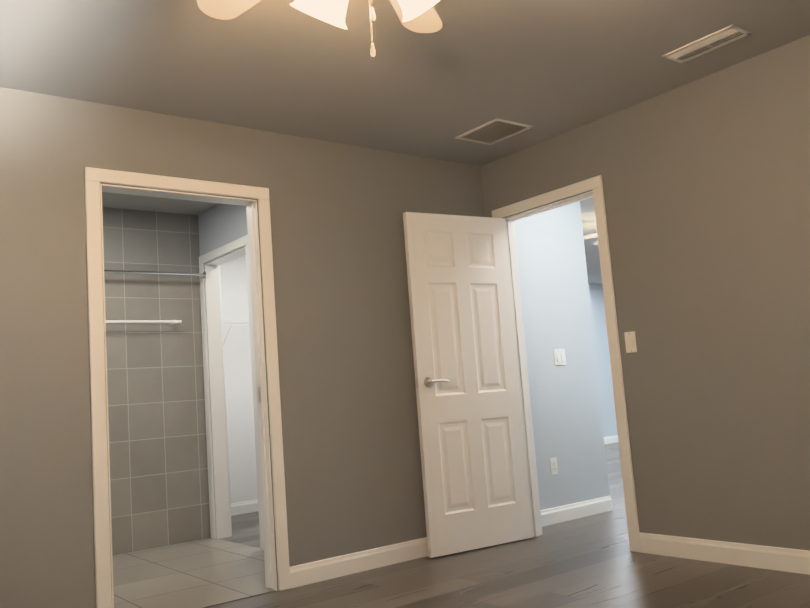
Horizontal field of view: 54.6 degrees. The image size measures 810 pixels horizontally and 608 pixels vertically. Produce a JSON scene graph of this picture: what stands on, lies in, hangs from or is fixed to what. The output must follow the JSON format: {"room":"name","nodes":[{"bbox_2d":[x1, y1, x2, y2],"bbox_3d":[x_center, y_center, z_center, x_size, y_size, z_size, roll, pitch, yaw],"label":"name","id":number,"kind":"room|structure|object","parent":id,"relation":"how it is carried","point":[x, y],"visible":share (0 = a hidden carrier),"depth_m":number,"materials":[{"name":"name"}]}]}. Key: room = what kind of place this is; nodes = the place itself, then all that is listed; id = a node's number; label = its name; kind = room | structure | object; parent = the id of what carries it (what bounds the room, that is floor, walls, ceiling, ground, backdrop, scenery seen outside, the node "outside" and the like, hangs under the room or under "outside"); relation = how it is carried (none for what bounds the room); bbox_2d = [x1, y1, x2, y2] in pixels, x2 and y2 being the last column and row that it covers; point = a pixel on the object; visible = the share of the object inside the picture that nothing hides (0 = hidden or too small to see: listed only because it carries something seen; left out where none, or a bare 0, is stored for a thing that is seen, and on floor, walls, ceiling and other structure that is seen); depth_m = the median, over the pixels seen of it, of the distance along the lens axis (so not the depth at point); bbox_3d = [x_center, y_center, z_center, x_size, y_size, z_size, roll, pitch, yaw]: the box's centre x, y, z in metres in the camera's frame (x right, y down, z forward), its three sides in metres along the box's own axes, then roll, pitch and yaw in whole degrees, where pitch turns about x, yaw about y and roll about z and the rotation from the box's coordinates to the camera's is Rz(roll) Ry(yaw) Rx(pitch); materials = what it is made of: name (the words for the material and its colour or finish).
{"room":"empty bedroom","nodes":[
{"label":"empty bedroom","id":0,"kind":"room"},
{"bbox_2d":[102,207,210,554],"bbox_3d":[-2.421,0.514,5.310,2.210,2.440,0.110,1,-8,-38],"label":"tiled wall","id":1,"kind":"structure","parent":0,"point":[159,486],"depth_m":5.71,"materials":[{"name":"tile"}]},
{"bbox_2d":[106,320,181,325],"bbox_3d":[-1.969,0.131,5.601,0.750,0.040,0.090,1,-8,-38],"label":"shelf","id":2,"kind":"object","parent":1,"relation":"attached to","point":[171,322],"visible":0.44,"depth_m":5.63,"materials":[{"name":"white"}]},
{"bbox_2d":[112,538,275,607],"bbox_3d":[-1.671,1.583,4.411,2.100,0.004,1.916,1,-8,-38],"label":"floor","id":3,"kind":"structure","parent":0,"point":[205,573],"depth_m":4.52,"materials":[{"name":"beige tile"}]},
{"bbox_2d":[198,203,247,538],"bbox_3d":[-1.252,0.473,5.697,0.110,2.440,2.900,1,-8,-38],"label":"wall","id":4,"kind":"structure","parent":0,"point":[220,224],"depth_m":5.77,"materials":[{"name":"grey paint"}]},
{"bbox_2d":[104,270,206,278],"bbox_3d":[-2.187,-0.230,5.437,1.696,0.060,0.060,1,-8,-38],"label":"rail","id":5,"kind":"object","parent":4,"relation":"attached to","point":[204,274],"visible":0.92,"depth_m":5.72,"materials":[{"name":"silver metal"}]},
{"bbox_2d":[204,247,245,538],"bbox_3d":[-1.192,0.661,5.615,0.112,2.041,0.712,1,-8,-38],"label":"door frame","id":6,"kind":"structure","parent":4,"relation":"attached to","point":[219,437],"depth_m":5.88,"materials":[{"name":"white wood"}]},
{"bbox_2d":[199,235,263,549],"bbox_3d":[-1.244,0.625,5.581,0.016,2.112,0.854,1,-8,-38],"label":"door frame","id":7,"kind":"structure","parent":4,"relation":"attached to","point":[225,249],"depth_m":5.78,"materials":[{"name":"white wood"}]},
{"bbox_2d":[219,264,234,522],"bbox_3d":[-1.697,0.584,6.361,0.004,2.440,1.050,1,-8,-38],"label":"wall","id":8,"kind":"structure","parent":0,"point":[228,413],"depth_m":7.09,"materials":[{"name":"white paint"}]},
{"bbox_2d":[223,255,257,502],"bbox_3d":[-1.632,0.672,7.152,1.080,2.440,0.110,1,-8,-38],"label":"wall","id":9,"kind":"structure","parent":0,"point":[240,436],"depth_m":7.17,"materials":[{"name":"white paint"}]},
{"bbox_2d":[222,318,248,344],"bbox_3d":[-1.651,0.293,6.923,0.750,0.304,0.324,1,-8,-38],"label":"wire closet shelf","id":10,"kind":"object","parent":9,"relation":"attached to","point":[237,321],"visible":0.06,"depth_m":6.85,"materials":[{"name":"white metal"}]},
{"bbox_2d":[0,87,484,607],"bbox_3d":[-1.256,0.252,3.807,4.620,2.440,0.110,1,-8,-38],"label":"wall","id":11,"kind":"structure","parent":0,"point":[352,453],"depth_m":4.18,"materials":[{"name":"beige paint"}]},
{"bbox_2d":[84,167,290,607],"bbox_3d":[-1.081,0.416,3.905,0.964,2.112,0.127,1,-8,-38],"label":"door frame","id":12,"kind":"structure","parent":11,"relation":"attached to","point":[94,177],"depth_m":3.96,"materials":[{"name":"white wood"}]},
{"bbox_2d":[248,203,272,587],"bbox_3d":[-0.756,0.458,4.160,0.032,2.020,0.040,1,-8,-38],"label":"bathroom pocket door jamb edge","id":13,"kind":"structure","parent":11,"relation":"attached to","point":[261,412],"depth_m":4.14,"materials":[{"name":"white paint"}]},
{"bbox_2d":[258,387,260,401],"bbox_3d":[-0.767,0.478,4.148,0.002,0.080,0.026,1,-8,-38],"label":"strike plate","id":14,"kind":"object","parent":13,"relation":"attached to","point":[259,392],"visible":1,"depth_m":4.15,"materials":[{"name":"silver metal"}]},
{"bbox_2d":[231,435,809,588],"bbox_3d":[1.369,1.583,6.766,12.210,0.105,10.100,1,-8,-38],"label":"baseboard","id":15,"kind":"structure","parent":11,"relation":"attached to","point":[771,558],"depth_m":4.17,"materials":[{"name":"white wood"}]},
{"bbox_2d":[0,0,809,283],"bbox_3d":[1.191,-0.821,7.048,12.430,0.080,10.320,1,-8,-38],"label":"ceiling","id":16,"kind":"structure","parent":0,"point":[547,69],"depth_m":3.56,"materials":[{"name":"grey paint"}]},
{"bbox_2d":[197,0,442,57],"bbox_3d":[-0.154,-0.967,2.150,1.208,0.571,1.256,1,-8,-38],"label":"ceiling fan","id":17,"kind":"object","parent":16,"relation":"hanging from","point":[421,16],"visible":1,"depth_m":2.36,"materials":[{"name":"white glass"}]},
{"bbox_2d":[455,118,532,144],"bbox_3d":[0.522,-1.010,4.627,0.300,0.009,0.360,1,-8,-38],"label":"ceiling vent","id":18,"kind":"object","parent":16,"relation":"in","point":[494,131],"visible":1,"depth_m":4.62,"materials":[{"name":"white plastic"}]},
{"bbox_2d":[583,233,597,244],"bbox_3d":[2.028,-0.640,7.392,0.812,0.320,0.816,1,-8,-38],"label":"ceiling fan","id":19,"kind":"object","parent":16,"relation":"hanging from","point":[588,236],"visible":0.02,"depth_m":7.42,"materials":[{"name":"white"}]},
{"bbox_2d":[662,24,751,63],"bbox_3d":[1.386,-1.193,3.617,0.160,0.010,0.360,1,-8,-38],"label":"ceiling vent","id":20,"kind":"object","parent":16,"relation":"in","point":[711,42],"visible":1,"depth_m":3.60,"materials":[{"name":"white plastic"}]},
{"bbox_2d":[207,442,809,607],"bbox_3d":[1.375,1.665,6.756,12.430,0.060,10.320,1,-8,-38],"label":"floor","id":21,"kind":"structure","parent":0,"point":[592,561],"depth_m":3.84,"materials":[{"name":"brown wood"}]},
{"bbox_2d":[514,201,609,509],"bbox_3d":[0.136,0.493,6.738,0.960,2.440,2.960,1,-8,-38],"label":"wall block","id":22,"kind":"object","parent":21,"relation":"on","point":[564,399],"visible":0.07,"depth_m":5.63,"materials":[{"name":"grey paint"}]},
{"bbox_2d":[550,457,557,474],"bbox_3d":[1.031,1.121,5.426,0.070,0.115,0.009,1,-8,-38],"label":"outlet","id":23,"kind":"object","parent":22,"relation":"attached to","point":[553,466],"visible":1,"depth_m":5.42,"materials":[{"name":"white plastic"}]},
{"bbox_2d":[554,349,565,364],"bbox_3d":[1.111,0.380,5.615,0.116,0.115,0.012,1,-8,-38],"label":"light switch","id":24,"kind":"object","parent":22,"relation":"attached to","point":[559,356],"visible":1,"depth_m":5.61,"materials":[{"name":"white plastic"}]},
{"bbox_2d":[588,284,617,436],"bbox_3d":[3.260,0.910,12.261,2.500,2.440,0.100,1,-8,-38],"label":"wall","id":25,"kind":"structure","parent":0,"point":[604,374],"depth_m":12.03,"materials":[{"name":"grey paint"}]},
{"bbox_2d":[481,35,809,550],"bbox_3d":[1.894,-0.004,3.613,0.110,2.440,4.320,1,-8,-38],"label":"wall","id":26,"kind":"structure","parent":0,"point":[706,184],"depth_m":3.96,"materials":[{"name":"beige paint"}]},
{"bbox_2d":[403,212,533,557],"bbox_3d":[0.393,0.449,4.813,0.756,2.025,0.035,0,-8,-31],"label":"door leaf","id":27,"kind":"structure","parent":26,"relation":"in","point":[476,488],"depth_m":4.78,"materials":[{"name":"white paint"}]},
{"bbox_2d":[415,376,448,387],"bbox_3d":[0.149,0.463,4.665,0.186,0.064,0.144,0,-8,-31],"label":"door handle","id":28,"kind":"object","parent":27,"relation":"attached to","point":[429,381],"depth_m":4.62,"materials":[{"name":"silver metal"}]},
{"bbox_2d":[492,175,639,551],"bbox_3d":[0.975,0.366,4.777,0.127,2.112,0.904,1,-8,-38],"label":"door frame","id":29,"kind":"structure","parent":26,"relation":"attached to","point":[595,184],"depth_m":4.61,"materials":[{"name":"white wood"}]},
{"bbox_2d":[624,331,636,352],"bbox_3d":[1.246,0.211,4.343,0.012,0.115,0.070,1,-8,-38],"label":"light switch","id":30,"kind":"object","parent":26,"relation":"attached to","point":[630,340],"visible":1,"depth_m":4.34,"materials":[{"name":"white plastic"}]}
]}

